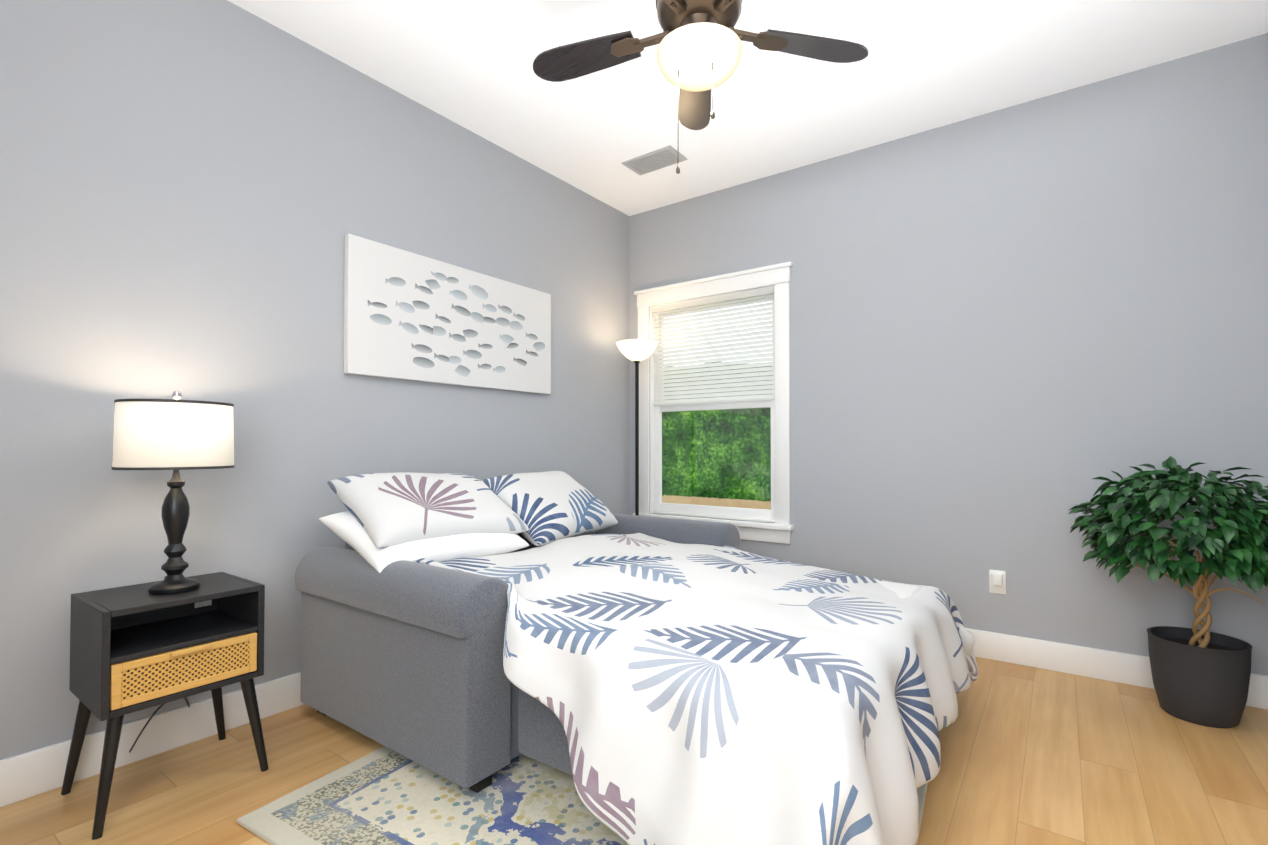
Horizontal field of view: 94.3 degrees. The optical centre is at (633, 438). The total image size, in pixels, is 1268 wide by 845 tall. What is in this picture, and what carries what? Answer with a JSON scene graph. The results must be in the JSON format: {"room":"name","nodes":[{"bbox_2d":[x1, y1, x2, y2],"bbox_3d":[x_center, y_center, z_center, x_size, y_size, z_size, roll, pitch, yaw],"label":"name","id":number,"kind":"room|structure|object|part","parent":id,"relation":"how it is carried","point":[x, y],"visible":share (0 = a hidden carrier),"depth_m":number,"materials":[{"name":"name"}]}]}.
{"room":"bedroom","nodes":[
{"label":"bedroom","id":0,"kind":"room"},
{"bbox_2d":[0,0,628,759],"bbox_3d":[-1.272,-0.278,2.680,0.120,2.750,4.290,-1,-1,36],"label":"wall","id":1,"kind":"structure","parent":0,"point":[192,192],"depth_m":2.22,"materials":[{"name":"grey paint"}]},
{"bbox_2d":[0,672,304,806],"bbox_3d":[-1.217,1.029,2.619,0.016,0.135,4.050,-1,-1,36],"label":"baseboard","id":2,"kind":"structure","parent":1,"relation":"attached to","point":[23,776],"depth_m":1.99,"materials":[{"name":"white wood"}]},
{"bbox_2d":[344,234,550,394],"bbox_3d":[-0.888,-0.582,3.079,0.034,0.610,1.260,-1,-1,36],"label":"picture","id":3,"kind":"object","parent":1,"relation":"attached to","point":[411,316],"visible":0.98,"depth_m":2.93,"materials":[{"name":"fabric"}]},
{"bbox_2d":[0,657,1267,844],"bbox_3d":[0.088,1.131,1.671,3.480,0.100,4.290,-1,-1,36],"label":"floor","id":4,"kind":"structure","parent":0,"point":[1033,756],"depth_m":1.88,"materials":[{"name":"brown wood"}]},
{"bbox_2d":[61,572,268,839],"bbox_3d":[-1.473,0.783,1.866,0.373,0.607,0.437,-1,-1,36],"label":"nightstand","id":5,"kind":"object","parent":4,"relation":"on","point":[136,647],"visible":0.98,"depth_m":1.79,"materials":[{"name":"black wood"}]},
{"bbox_2d":[112,391,234,752],"bbox_3d":[-1.486,0.442,1.884,0.392,1.188,0.307,-1,-1,36],"label":"table lamp","id":6,"kind":"object","parent":5,"relation":"on","point":[175,434],"visible":0.98,"depth_m":1.78,"materials":[{"name":"black"}]},
{"bbox_3d":[-1.555,0.751,1.957,0.189,0.573,0.150,-1,-1,36],"label":"cord","id":7,"kind":"part","parent":6,"relation":"part of","materials":[{"name":"black plastic"}]},
{"bbox_3d":[-1.451,-0.010,1.867,0.304,0.207,0.304,-1,-1,36],"label":"lamp shade","id":8,"kind":"part","parent":6,"relation":"part of","materials":[{"name":"white fabric"}]},
{"bbox_3d":[-1.451,-0.010,1.867,0.307,0.209,0.307,-1,-1,36],"label":"shade trim","id":9,"kind":"part","parent":6,"relation":"part of","materials":[{"name":"fabric"}]},
{"bbox_3d":[-1.334,0.689,1.767,0.030,0.125,0.363,-1,-1,36],"label":"drawer","id":10,"kind":"part","parent":5,"relation":"part of","materials":[{"name":"brown wood"}]},
{"bbox_2d":[237,746,927,844],"bbox_3d":[0.048,1.080,1.992,1.650,0.012,1.780,-1,-1,31],"label":"rug","id":11,"kind":"object","parent":4,"relation":"on","point":[384,795],"visible":0.26,"depth_m":1.69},
{"bbox_2d":[294,471,978,844],"bbox_3d":[0.086,0.616,2.288,2.322,0.950,2.022,-1,-1,36],"label":"bed","id":12,"kind":"object","parent":4,"relation":"on","point":[656,681],"visible":1,"depth_m":1.77,"materials":[{"name":"white fabric"}]},
{"bbox_3d":[-0.851,0.729,2.087,1.040,0.597,0.224,-1,-1,36],"label":"arm","id":13,"kind":"part","parent":12,"relation":"part of"},
{"bbox_2d":[319,511,529,572],"bbox_3d":[-0.836,0.389,2.421,0.480,0.142,0.740,24,13,34],"label":"pillow","id":14,"kind":"object","parent":12,"relation":"on","point":[377,551],"depth_m":2.22,"materials":[{"name":"white fabric"}]},
{"bbox_2d":[327,472,529,548],"bbox_3d":[-0.844,0.288,2.478,0.500,0.172,0.730,33,19,36],"label":"pillow","id":15,"kind":"object","parent":12,"relation":"on","point":[399,510],"depth_m":2.32,"materials":[{"name":"white fabric"}]},
{"bbox_3d":[-0.718,0.722,2.985,0.200,0.640,1.440,-1,-1,36],"label":"backrest","id":16,"kind":"part","parent":12,"relation":"part of","materials":[{"name":"grey fabric"}]},
{"bbox_3d":[-0.305,0.867,2.683,0.820,0.340,1.440,-1,-1,36],"label":"seat","id":17,"kind":"part","parent":12,"relation":"part of","materials":[{"name":"grey fabric"}]},
{"bbox_2d":[481,471,617,545],"bbox_3d":[-0.428,0.336,3.015,0.500,0.182,0.730,37,18,24],"label":"pillow","id":18,"kind":"object","parent":12,"relation":"on","point":[554,507],"depth_m":2.86,"materials":[{"name":"white fabric"}]},
{"bbox_3d":[0.094,0.750,3.390,1.040,0.597,0.224,-1,-1,36],"label":"arm","id":19,"kind":"part","parent":12,"relation":"part of"},
{"bbox_2d":[414,533,978,844],"bbox_3d":[0.268,0.747,2.108,1.834,0.632,1.956,-1,-1,36],"label":"duvet","id":20,"kind":"object","parent":12,"relation":"on","point":[690,688],"depth_m":1.64,"materials":[{"name":"white fabric"}]},
{"bbox_3d":[0.091,0.683,2.399,1.760,0.150,1.380,-1,-1,36],"label":"mattress","id":21,"kind":"part","parent":12,"relation":"part of","materials":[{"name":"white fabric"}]},
{"bbox_2d":[616,339,657,515],"bbox_3d":[0.020,0.242,3.866,0.276,1.746,0.276,-1,-1,36],"label":"floor lamp","id":22,"kind":"object","parent":4,"relation":"on","point":[636,351],"visible":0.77,"depth_m":3.85,"materials":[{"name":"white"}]},
{"bbox_3d":[0.020,-0.570,3.878,0.276,0.122,0.276,-1,-1,36],"label":"lamp shade","id":23,"kind":"part","parent":22,"relation":"part of","materials":[{"name":"white glass"}]},
{"bbox_2d":[1069,456,1267,727],"bbox_3d":[2.100,0.579,2.290,0.658,1.023,0.658,-1,-1,36],"label":"plant","id":24,"kind":"object","parent":4,"relation":"on","point":[1201,676],"visible":1,"depth_m":2.21,"materials":[{"name":"green plant"}]},
{"bbox_3d":[2.223,0.939,2.319,0.302,0.305,0.302,-1,-1,36],"label":"pot","id":25,"kind":"part","parent":24,"relation":"part of","materials":[{"name":"grey plastic"}]},
{"bbox_2d":[228,0,1267,215],"bbox_3d":[0.088,-1.718,1.716,3.480,0.100,4.290,-1,-1,36],"label":"ceiling","id":26,"kind":"structure","parent":0,"point":[924,65],"depth_m":2.63,"materials":[{"name":"white paint"}]},
{"bbox_2d":[622,145,686,175],"bbox_3d":[0.119,-1.634,3.470,0.340,0.014,0.190,-1,-1,36],"label":"ceiling vent","id":27,"kind":"object","parent":26,"relation":"in","point":[661,158],"visible":1,"depth_m":3.45,"materials":[{"name":"grey metal"}]},
{"bbox_2d":[533,0,868,173],"bbox_3d":[0.188,-1.280,2.006,1.257,0.766,1.226,-1,-1,36],"label":"fan","id":28,"kind":"object","parent":26,"relation":"hanging from","point":[699,51],"visible":1,"depth_m":2.07,"materials":[{"name":"brown wood"}]},
{"bbox_3d":[0.226,-1.503,2.039,0.300,0.320,0.300,-1,-1,36],"label":"motor","id":29,"kind":"part","parent":28,"relation":"part of","materials":[{"name":"brown metal"}]},
{"bbox_3d":[0.226,-1.284,2.035,0.292,0.102,0.292,-1,-1,36],"label":"lamp shade","id":30,"kind":"part","parent":28,"relation":"part of","materials":[{"name":"white glass"}]},
{"bbox_2d":[629,33,1267,674],"bbox_3d":[1.312,-0.267,3.381,3.240,2.750,0.120,-1,-1,36],"label":"wall","id":31,"kind":"structure","parent":0,"point":[1017,331],"depth_m":2.88,"materials":[{"name":"grey paint"}]},
{"bbox_2d":[633,262,793,543],"bbox_3d":[0.512,-0.210,3.926,1.165,1.703,0.175,-1,-1,36],"label":"window","id":32,"kind":"structure","parent":31,"relation":"in","point":[716,445],"depth_m":3.83,"materials":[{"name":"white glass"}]},
{"bbox_2d":[652,288,774,405],"bbox_3d":[0.506,-0.584,3.924,0.913,0.695,0.036,-1,-1,36],"label":"window blinds","id":33,"kind":"object","parent":32,"relation":"attached to","point":[662,397],"visible":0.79,"depth_m":3.90,"materials":[{"name":"plastic"}]},
{"bbox_3d":[0.537,-0.208,3.961,0.921,1.446,0.060,-1,-1,36],"label":"window sash","id":34,"kind":"part","parent":32,"relation":"part of","materials":[{"name":"white wood"}]},
{"bbox_2d":[989,570,1005,594],"bbox_3d":[1.801,0.713,2.916,0.070,0.115,0.034,-1,-1,36],"label":"electrical outlet","id":35,"kind":"object","parent":31,"relation":"attached to","point":[997,581],"visible":1,"depth_m":2.91,"materials":[{"name":"white plastic"}]},
{"bbox_2d":[965,628,1267,709],"bbox_3d":[1.272,1.039,3.306,3.180,0.135,0.016,-1,-1,36],"label":"baseboard","id":36,"kind":"structure","parent":31,"relation":"attached to","point":[1131,669],"depth_m":2.73,"materials":[{"name":"white wood"}]},
{"label":"outside","id":37,"kind":"structure","parent":0,"visible":0},
{"bbox_2d":[662,301,772,509],"bbox_3d":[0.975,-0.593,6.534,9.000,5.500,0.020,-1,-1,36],"label":"window glass","id":38,"kind":"object","parent":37,"point":[725,426],"depth_m":6.54,"materials":[{"name":"clear glass"}]}
]}

